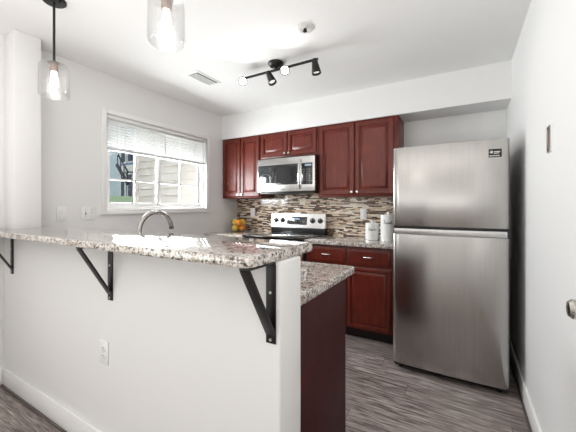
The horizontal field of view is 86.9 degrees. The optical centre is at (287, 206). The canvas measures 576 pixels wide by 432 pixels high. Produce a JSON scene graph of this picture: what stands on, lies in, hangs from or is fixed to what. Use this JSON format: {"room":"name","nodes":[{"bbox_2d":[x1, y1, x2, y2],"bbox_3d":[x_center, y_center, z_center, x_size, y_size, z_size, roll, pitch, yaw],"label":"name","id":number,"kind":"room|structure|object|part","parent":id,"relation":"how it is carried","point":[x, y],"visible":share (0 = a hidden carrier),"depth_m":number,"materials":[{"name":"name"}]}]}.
{"room":"kitchen","nodes":[
{"label":"kitchen","id":0,"kind":"room"},
{"bbox_2d":[0,35,236,367],"bbox_3d":[-2.375,0.025,1.606,0.120,2.448,6.645,0,0,30],"label":"wall","id":1,"kind":"structure","parent":0,"point":[70,113],"depth_m":2.62,"materials":[{"name":"paint"}]},
{"bbox_2d":[0,367,1,384],"bbox_3d":[-2.421,1.187,1.393,0.014,0.125,1.690,0,0,30],"label":"baseboard","id":2,"kind":"structure","parent":1,"relation":"attached to","point":[1,367],"depth_m":2.12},
{"bbox_2d":[56,207,66,220],"bbox_3d":[-1.818,0.062,2.442,0.009,0.116,0.072,0,0,30],"label":"wall outlet","id":3,"kind":"object","parent":1,"relation":"attached to","point":[61,212],"visible":1,"depth_m":2.44,"materials":[{"name":"white plastic"}]},
{"bbox_2d":[81,206,95,219],"bbox_3d":[-1.712,0.059,2.615,0.018,0.116,0.116,0,0,30],"label":"light switch","id":4,"kind":"object","parent":1,"relation":"attached to","point":[87,212],"visible":1,"depth_m":2.62,"materials":[{"name":"white plastic"}]},
{"bbox_2d":[100,107,210,214],"bbox_3d":[-1.370,-0.406,3.311,0.136,0.958,1.357,0,0,30],"label":"window","id":5,"kind":"structure","parent":1,"relation":"in","point":[107,207],"depth_m":3.14,"materials":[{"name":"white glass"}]},
{"bbox_3d":[-1.536,-0.409,3.056,0.022,0.807,0.575,0,0,30],"label":"sash","id":6,"kind":"part","parent":5,"relation":"part of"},
{"bbox_3d":[-1.322,0.066,3.283,0.026,0.014,1.357,0,0,30],"label":"sill","id":7,"kind":"part","parent":5,"relation":"part of","materials":[{"name":"white wood"}]},
{"bbox_3d":[-1.401,-0.409,3.327,0.065,0.867,1.240,0,0,30],"label":"frame","id":8,"kind":"part","parent":5,"relation":"part of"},
{"bbox_2d":[107,114,205,164],"bbox_3d":[-1.354,-0.662,3.300,0.042,0.358,1.228,0,0,30],"label":"window blind","id":9,"kind":"object","parent":5,"relation":"attached to","point":[111,118],"visible":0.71,"depth_m":3.18,"materials":[{"name":"plastic"}]},
{"bbox_3d":[-1.358,-0.531,3.302,0.026,0.024,1.228,0,0,30],"label":"rail","id":10,"kind":"part","parent":9,"relation":"part of","materials":[{"name":"white plastic"}]},
{"bbox_3d":[-1.270,-0.409,3.566,0.022,0.807,0.635,0,0,30],"label":"sash","id":11,"kind":"part","parent":5,"relation":"part of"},
{"bbox_2d":[4,29,300,431],"bbox_3d":[-0.974,0.025,1.636,2.277,2.448,0.150,0,0,30],"label":"wall","id":12,"kind":"structure","parent":0,"point":[189,351],"depth_m":1.40,"materials":[{"name":"paint"}]},
{"bbox_2d":[0,239,13,273],"bbox_3d":[-1.909,0.320,2.003,0.038,0.274,0.148,0,0,30],"label":"bracket","id":13,"kind":"object","parent":12,"relation":"attached to","point":[11,265],"visible":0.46,"depth_m":2.06,"materials":[{"name":"black metal"}]},
{"bbox_3d":[-1.873,0.326,2.065,0.038,0.263,0.006,0,0,30],"label":"wall plate","id":14,"kind":"part","parent":13,"relation":"part of","materials":[{"name":"black metal"}]},
{"bbox_2d":[0,384,66,431],"bbox_3d":[-1.009,1.242,1.546,2.277,0.014,0.012,0,0,30],"label":"trim","id":15,"kind":"structure","parent":12,"relation":"attached to","point":[27,404],"depth_m":1.85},
{"bbox_2d":[2,367,102,431],"bbox_3d":[-1.009,1.187,1.561,2.291,0.125,0.014,0,0,30],"label":"baseboard","id":16,"kind":"structure","parent":12,"relation":"attached to","point":[62,416],"depth_m":1.79,"materials":[{"name":"white wood"}]},
{"bbox_2d":[76,247,112,300],"bbox_3d":[-0.902,0.320,1.422,0.038,0.274,0.148,0,0,30],"label":"bracket","id":17,"kind":"object","parent":12,"relation":"attached to","point":[109,289],"visible":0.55,"depth_m":1.46,"materials":[{"name":"black metal"}]},
{"bbox_3d":[-0.866,0.326,1.483,0.038,0.263,0.006,0,0,30],"label":"wall plate","id":18,"kind":"part","parent":17,"relation":"part of","materials":[{"name":"black metal"}]},
{"bbox_2d":[100,339,108,365],"bbox_3d":[-0.914,0.724,1.509,0.072,0.116,0.010,0,0,30],"label":"wall outlet","id":19,"kind":"object","parent":12,"relation":"attached to","point":[104,345],"visible":1,"depth_m":1.50,"materials":[{"name":"white plastic"}]},
{"bbox_2d":[0,225,311,268],"bbox_3d":[-0.981,0.166,1.631,2.266,0.033,0.450,0,0,30],"label":"bar","id":20,"kind":"object","parent":12,"relation":"on","point":[244,253],"visible":0.98,"depth_m":1.22,"materials":[{"name":"stone"}]},
{"bbox_2d":[239,262,275,344],"bbox_3d":[-0.092,0.320,0.954,0.038,0.274,0.148,0,0,30],"label":"bracket","id":21,"kind":"object","parent":12,"relation":"attached to","point":[267,316],"visible":0.86,"depth_m":1.00,"materials":[{"name":"black metal"}]},
{"bbox_3d":[-0.092,0.191,0.954,0.038,0.015,0.148,0,0,30],"label":"arm","id":22,"kind":"part","parent":21,"relation":"part of","materials":[{"name":"black metal"}]},
{"bbox_3d":[-0.057,0.326,1.016,0.038,0.263,0.006,0,0,30],"label":"wall plate","id":23,"kind":"part","parent":21,"relation":"part of","materials":[{"name":"black metal"}]},
{"bbox_2d":[0,334,528,431],"bbox_3d":[-0.964,1.289,0.791,3.380,0.080,6.645,0,0,30],"label":"floor","id":24,"kind":"structure","parent":0,"point":[382,395],"depth_m":1.94,"materials":[{"name":"wood"}]},
{"bbox_2d":[242,213,327,260],"bbox_3d":[-0.031,0.670,3.522,0.762,1.158,0.711,0,0,30],"label":"range","id":25,"kind":"object","parent":24,"relation":"on","point":[284,226],"visible":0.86,"depth_m":3.65,"materials":[{"name":"silver metal"}]},
{"bbox_2d":[242,231,324,240],"bbox_3d":[-0.042,0.334,3.503,0.762,0.023,0.595,0,0,30],"label":"cooktop","id":26,"kind":"object","parent":25,"relation":"in","point":[271,235],"depth_m":3.39,"materials":[{"name":"black glass"}]},
{"bbox_3d":[0.108,0.177,3.764,0.280,0.097,0.014,0,0,30],"label":"display panel","id":27,"kind":"part","parent":25,"relation":"part of","materials":[{"name":"black glass"}]},
{"bbox_3d":[-0.170,0.684,3.282,0.754,0.590,0.044,0,0,30],"label":"oven door","id":28,"kind":"part","parent":25,"relation":"part of","materials":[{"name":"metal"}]},
{"bbox_2d":[301,279,345,431],"bbox_3d":[-0.786,0.813,1.978,2.234,0.873,0.626,0,0,30],"label":"base cabinet","id":29,"kind":"object","parent":24,"relation":"on","point":[323,317],"visible":0.02,"depth_m":1.41,"materials":[{"name":"brown wood"}]},
{"bbox_2d":[301,261,353,305],"bbox_3d":[-0.771,0.355,1.988,2.273,0.040,0.659,0,0,30],"label":"countertop","id":30,"kind":"structure","parent":29,"relation":"on","point":[316,278],"depth_m":1.47,"materials":[{"name":"stone"}]},
{"bbox_2d":[137,210,173,230],"bbox_3d":[-0.844,0.180,1.993,0.130,0.310,0.290,0,0,30],"label":"faucet","id":31,"kind":"object","parent":30,"relation":"on","point":[166,216],"visible":0.62,"depth_m":1.99,"materials":[{"name":"silver metal"}]},
{"bbox_2d":[306,244,392,343],"bbox_3d":[0.698,0.813,3.140,0.861,0.873,0.650,0,0,30],"label":"base cabinet","id":32,"kind":"object","parent":24,"relation":"on","point":[369,291],"visible":0.58,"depth_m":2.80,"materials":[{"name":"brown wood"}]},
{"bbox_3d":[0.377,0.473,2.998,0.403,0.152,0.020,0,0,30],"label":"drawer","id":33,"kind":"part","parent":32,"relation":"part of","materials":[{"name":"brown wood"}]},
{"bbox_2d":[304,234,392,248],"bbox_3d":[0.712,0.355,3.135,0.893,0.040,0.646,0,0,30],"label":"countertop","id":34,"kind":"structure","parent":32,"relation":"on","point":[339,240],"depth_m":2.95,"materials":[{"name":"stone"}]},
{"bbox_2d":[365,220,378,239],"bbox_3d":[0.842,0.235,3.047,0.136,0.200,0.136,0,0,30],"label":"canister","id":35,"kind":"object","parent":34,"relation":"on","point":[371,228],"visible":1,"depth_m":2.99,"materials":[{"name":"white ceramic"}]},
{"bbox_3d":[0.842,0.159,3.047,0.136,0.048,0.136,0,0,30],"label":"lid","id":36,"kind":"part","parent":35,"relation":"part of","materials":[{"name":"white ceramic"}]},
{"bbox_2d":[380,212,393,241],"bbox_3d":[0.968,0.193,2.940,0.148,0.284,0.148,0,0,30],"label":"canister","id":37,"kind":"object","parent":34,"relation":"on","point":[386,220],"visible":0.81,"depth_m":2.88,"materials":[{"name":"white ceramic"}]},
{"bbox_3d":[0.969,0.075,2.940,0.148,0.048,0.148,0,0,30],"label":"lid","id":38,"kind":"part","parent":37,"relation":"part of","materials":[{"name":"white ceramic"}]},
{"bbox_3d":[0.739,0.473,2.789,0.399,0.152,0.020,0,0,30],"label":"drawer","id":39,"kind":"part","parent":32,"relation":"part of","materials":[{"name":"brown wood"}]},
{"bbox_3d":[0.739,0.849,2.789,0.399,0.564,0.020,0,0,30],"label":"door","id":40,"kind":"part","parent":32,"relation":"part of","materials":[{"name":"brown wood"}]},
{"bbox_2d":[393,138,509,391],"bbox_3d":[1.304,0.401,2.459,0.736,1.696,0.740,0,0,31],"label":"refrigerator","id":41,"kind":"object","parent":24,"relation":"on","point":[451,201],"visible":1,"depth_m":2.12,"materials":[{"name":"silver metal"}]},
{"bbox_3d":[1.131,0.188,2.175,0.712,0.042,0.050,0,0,31],"label":"pocket handle","id":42,"kind":"part","parent":41,"relation":"part of","materials":[{"name":"silver metal"}]},
{"bbox_3d":[1.127,0.702,2.170,0.736,0.985,0.062,0,0,31],"label":"fridge door","id":43,"kind":"part","parent":41,"relation":"part of","materials":[{"name":"silver metal"}]},
{"bbox_3d":[1.127,-0.149,2.170,0.736,0.596,0.062,0,0,31],"label":"freezer door","id":44,"kind":"part","parent":41,"relation":"part of","materials":[{"name":"silver metal"}]},
{"bbox_3d":[-0.619,0.813,3.901,0.617,0.873,0.650,0,0,30],"label":"base cabinet","id":45,"kind":"object","parent":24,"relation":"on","visible":0},
{"bbox_2d":[204,230,268,237],"bbox_3d":[-0.618,0.355,3.904,0.620,0.040,0.646,0,0,30],"label":"countertop","id":46,"kind":"structure","parent":45,"relation":"on","point":[231,233],"depth_m":3.75,"materials":[{"name":"stone"}]},
{"bbox_3d":[-0.656,0.260,4.063,0.207,0.150,0.207,0,0,30],"label":"glass vase","id":47,"kind":"object","parent":46,"relation":"on","visible":0},
{"bbox_2d":[232,225,238,230],"bbox_3d":[-0.696,0.287,4.029,0.088,0.086,0.088,0,0,30],"label":"lemon","id":48,"kind":"object","parent":47,"relation":"in","point":[234,227],"visible":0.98,"depth_m":4.00,"materials":[{"name":"yellow food"}]},
{"bbox_2d":[236,219,241,225],"bbox_3d":[-0.647,0.216,4.011,0.088,0.086,0.088,0,0,30],"label":"orange","id":49,"kind":"object","parent":47,"relation":"in","point":[238,222],"visible":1,"depth_m":3.98,"materials":[{"name":"orange food"}]},
{"bbox_2d":[239,225,245,230],"bbox_3d":[-0.606,0.287,4.044,0.088,0.086,0.088,0,0,30],"label":"orange","id":50,"kind":"object","parent":47,"relation":"in","point":[242,227],"visible":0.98,"depth_m":4.01,"materials":[{"name":"orange food"}]},
{"bbox_2d":[0,0,530,116],"bbox_3d":[-0.964,-1.258,0.791,3.380,0.120,6.645,0,0,30],"label":"ceiling","id":51,"kind":"structure","parent":0,"point":[356,44],"depth_m":2.20,"materials":[{"name":"paint"}]},
{"bbox_2d":[37,0,69,93],"bbox_3d":[-1.359,-0.919,1.766,0.150,0.560,0.150,0,0,30],"label":"pendant lamp","id":52,"kind":"object","parent":51,"relation":"hanging from","point":[60,4],"visible":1,"depth_m":1.76,"materials":[{"name":"white glass"}]},
{"bbox_3d":[-1.359,-1.010,1.766,0.013,0.342,0.013,0,0,30],"label":"rod","id":53,"kind":"part","parent":52,"relation":"part of","materials":[{"name":"black metal"}]},
{"bbox_3d":[-1.359,-0.728,1.766,0.037,0.103,0.037,0,0,30],"label":"bulb","id":54,"kind":"part","parent":52,"relation":"part of","materials":[{"name":"white glass"}]},
{"bbox_2d":[50,62,58,72],"bbox_3d":[-1.359,-0.803,1.766,0.042,0.045,0.042,0,0,30],"label":"socket","id":55,"kind":"object","parent":52,"relation":"attached to","point":[54,66],"depth_m":1.75,"materials":[{"name":"brown metal"}]},
{"bbox_2d":[160,0,184,44],"bbox_3d":[-0.510,-0.940,1.276,0.150,0.518,0.150,0,0,30],"label":"pendant lamp","id":56,"kind":"object","parent":51,"relation":"hanging from","point":[166,5],"visible":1,"depth_m":1.26,"materials":[{"name":"white glass"}]},
{"bbox_2d":[161,0,171,11],"bbox_3d":[-0.510,-0.845,1.276,0.042,0.045,0.042,0,0,30],"label":"socket","id":57,"kind":"object","parent":56,"relation":"attached to","point":[166,5],"depth_m":1.26,"materials":[{"name":"brown metal"}]},
{"bbox_3d":[-0.510,-0.770,1.276,0.037,0.103,0.037,0,0,30],"label":"bulb","id":58,"kind":"part","parent":56,"relation":"part of","materials":[{"name":"white glass"}]},
{"bbox_2d":[184,70,220,85],"bbox_3d":[-0.796,-1.192,2.850,0.170,0.012,0.310,0,0,30],"label":"ceiling vent","id":59,"kind":"object","parent":51,"relation":"in","point":[196,75],"visible":1,"depth_m":2.83,"materials":[{"name":"white metal"}]},
{"bbox_2d":[238,58,320,85],"bbox_3d":[-0.093,-1.107,2.514,0.784,0.183,0.169,0,0,30],"label":"track light","id":60,"kind":"object","parent":51,"relation":"attached to","point":[275,64],"visible":1,"depth_m":2.50,"materials":[{"name":"black metal"}]},
{"bbox_2d":[296,23,313,33],"bbox_3d":[0.114,-1.186,2.043,0.120,0.025,0.120,0,0,30],"label":"sprinkler","id":61,"kind":"object","parent":51,"relation":"attached to","point":[304,28],"visible":1,"depth_m":2.03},
{"bbox_2d":[222,60,511,139],"bbox_3d":[0.556,-1.043,3.421,3.140,0.310,0.330,0,0,30],"label":"wall","id":62,"kind":"structure","parent":0,"point":[485,88],"depth_m":2.96,"materials":[{"name":"paint"}]},
{"bbox_2d":[270,109,506,198],"bbox_3d":[0.668,0.025,3.616,3.140,2.448,0.120,0,0,30],"label":"wall","id":63,"kind":"structure","parent":0,"point":[490,124],"depth_m":2.97,"materials":[{"name":"paint"}]},
{"bbox_2d":[223,135,273,198],"bbox_3d":[-0.541,-0.496,4.037,0.617,0.782,0.356,0,0,30],"label":"upper cabinet","id":64,"kind":"object","parent":63,"relation":"attached to","point":[241,156],"visible":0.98,"depth_m":3.90,"materials":[{"name":"brown wood"}]},
{"bbox_3d":[-0.737,-0.498,3.988,0.283,0.742,0.020,0,0,30],"label":"door","id":65,"kind":"part","parent":64,"relation":"part of","materials":[{"name":"brown wood"}]},
{"bbox_3d":[-0.481,-0.498,3.840,0.285,0.742,0.020,0,0,30],"label":"door","id":66,"kind":"part","parent":64,"relation":"part of","materials":[{"name":"brown wood"}]},
{"bbox_2d":[261,127,317,158],"bbox_3d":[0.064,-0.732,3.687,0.774,0.310,0.356,0,0,30],"label":"upper cabinet","id":67,"kind":"object","parent":63,"relation":"attached to","point":[298,142],"visible":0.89,"depth_m":3.54,"materials":[{"name":"brown wood"}]},
{"bbox_3d":[-0.169,-0.734,3.660,0.366,0.270,0.020,0,0,30],"label":"door","id":68,"kind":"part","parent":67,"relation":"part of","materials":[{"name":"brown wood"}]},
{"bbox_2d":[258,154,317,194],"bbox_3d":[0.046,-0.361,3.631,0.762,0.424,0.452,0,0,30],"label":"microwave","id":69,"kind":"object","parent":67,"relation":"attached to","point":[291,175],"visible":0.97,"depth_m":3.46,"materials":[{"name":"metal"}]},
{"bbox_3d":[0.123,-0.365,3.357,0.022,0.345,0.054,0,0,30],"label":"handle","id":70,"kind":"part","parent":69,"relation":"part of","materials":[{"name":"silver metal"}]},
{"bbox_3d":[0.209,-0.362,3.339,0.130,0.238,0.004,0,0,30],"label":"control panel","id":71,"kind":"part","parent":69,"relation":"part of","materials":[{"name":"black glass"}]},
{"bbox_2d":[303,168,310,182],"bbox_3d":[0.205,-0.334,3.339,0.094,0.158,0.001,0,0,30],"label":"keypad","id":72,"kind":"object","parent":69,"relation":"attached to","point":[306,171],"depth_m":3.34,"materials":[{"name":"black plastic"}]},
{"bbox_3d":[0.157,-0.734,3.472,0.366,0.270,0.020,0,0,30],"label":"door","id":73,"kind":"part","parent":67,"relation":"part of","materials":[{"name":"brown wood"}]},
{"bbox_2d":[237,194,392,236],"bbox_3d":[0.272,-0.001,3.769,2.300,0.700,0.010,0,0,30],"label":"backsplash","id":74,"kind":"structure","parent":63,"relation":"attached to","point":[343,213],"depth_m":3.65,"materials":[{"name":"tile"}]},
{"bbox_2d":[251,208,254,216],"bbox_3d":[-0.489,0.084,4.198,0.072,0.116,0.009,0,0,30],"label":"wall outlet","id":75,"kind":"object","parent":74,"relation":"attached to","point":[252,209],"visible":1,"depth_m":4.19,"materials":[{"name":"white plastic"}]},
{"bbox_2d":[360,209,366,218],"bbox_3d":[0.849,0.086,3.425,0.072,0.116,0.009,0,0,30],"label":"wall outlet","id":76,"kind":"object","parent":74,"relation":"attached to","point":[363,212],"visible":1,"depth_m":3.42,"materials":[{"name":"white plastic"}]},
{"bbox_2d":[318,115,403,197],"bbox_3d":[0.769,-0.496,3.280,0.849,0.782,0.356,0,0,30],"label":"upper cabinet","id":77,"kind":"object","parent":63,"relation":"attached to","point":[355,158],"visible":0.93,"depth_m":3.14,"materials":[{"name":"brown wood"}]},
{"bbox_3d":[0.521,-0.498,3.262,0.391,0.742,0.020,0,0,30],"label":"door","id":78,"kind":"part","parent":77,"relation":"part of","materials":[{"name":"brown wood"}]},
{"bbox_3d":[0.866,-0.498,3.062,0.379,0.742,0.020,0,0,30],"label":"door","id":79,"kind":"part","parent":77,"relation":"part of","materials":[{"name":"brown wood"}]},
{"bbox_2d":[507,0,575,431],"bbox_3d":[0.448,0.025,-0.025,0.120,2.448,6.645,0,0,30],"label":"wall","id":80,"kind":"structure","parent":0,"point":[542,230],"depth_m":1.50,"materials":[{"name":"paint"}]},
{"bbox_2d":[510,360,531,431],"bbox_3d":[1.428,1.242,1.831,0.012,0.014,1.800,0,0,30],"label":"trim","id":81,"kind":"structure","parent":80,"relation":"attached to","point":[513,373],"depth_m":1.94,"materials":[{"name":"grey wood"}]},
{"bbox_2d":[510,341,541,431],"bbox_3d":[1.490,1.187,1.914,0.014,0.125,2.005,0,0,30],"label":"baseboard","id":82,"kind":"structure","parent":80,"relation":"attached to","point":[532,417],"depth_m":1.88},
{"bbox_2d":[546,124,551,153],"bbox_3d":[1.187,-0.306,1.387,0.012,0.120,0.072,0,0,30],"label":"light switch","id":83,"kind":"object","parent":80,"relation":"attached to","point":[549,128],"visible":1,"depth_m":1.36,"materials":[{"name":"white plastic"}]},
{"bbox_3d":[1.183,-0.306,1.382,0.003,0.116,0.057,0,0,30],"label":"plate","id":84,"kind":"part","parent":83,"relation":"part of","materials":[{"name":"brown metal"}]},
{"bbox_2d":[566,299,575,319],"bbox_3d":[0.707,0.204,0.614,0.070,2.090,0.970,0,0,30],"label":"door knob","id":85,"kind":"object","parent":80,"relation":"in","point":[570,304],"depth_m":0.90,"materials":[{"name":"silver metal"}]},
{"label":"outside","id":86,"kind":"structure","parent":0,"visible":0},
{"bbox_2d":[110,196,133,202],"bbox_3d":[-15.085,0.139,16.799,37.070,2.420,42.000,0,0,30],"label":"ground","id":87,"kind":"structure","parent":86,"point":[113,199],"depth_m":8.57,"materials":[{"name":"green plant"}]},
{"bbox_2d":[110,124,120,195],"bbox_3d":[-12.830,-3.251,18.672,6.700,8.200,6.100,0,0,30],"label":"house","id":88,"kind":"structure","parent":87,"relation":"on","point":[114,184],"depth_m":17.59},
{"bbox_2d":[115,127,133,195],"bbox_3d":[-4.141,-2.326,12.723,3.800,6.750,4.709,0,0,30],"label":"house","id":89,"kind":"structure","parent":87,"relation":"on","point":[126,168],"depth_m":11.45,"materials":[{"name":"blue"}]},
{"bbox_3d":[-6.103,-1.391,11.206,0.768,1.260,0.119,0,0,30],"label":"stair rail","id":90,"kind":"part","parent":89,"relation":"part of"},
{"bbox_3d":[-6.350,-0.751,11.677,0.220,0.900,0.009,0,0,30],"label":"pane","id":91,"kind":"part","parent":89,"relation":"part of","materials":[{"name":"clear glass"}]},
{"bbox_3d":[-6.324,-2.126,11.662,0.240,0.850,0.009,0,0,30],"label":"pane","id":92,"kind":"part","parent":89,"relation":"part of","materials":[{"name":"glass"}]},
{"bbox_3d":[-5.948,-0.751,11.445,0.250,0.900,0.009,0,0,30],"label":"pane","id":93,"kind":"part","parent":89,"relation":"part of","materials":[{"name":"glass"}]},
{"bbox_3d":[-5.926,-2.126,11.432,0.300,0.850,0.009,0,0,30],"label":"pane","id":94,"kind":"part","parent":89,"relation":"part of","materials":[{"name":"glass"}]},
{"bbox_2d":[136,130,197,202],"bbox_3d":[-1.703,-0.301,4.558,1.650,3.500,0.210,0,0,30],"label":"wall","id":95,"kind":"structure","parent":87,"relation":"on","point":[145,165],"depth_m":4.51,"materials":[{"name":"beige"}]}
]}

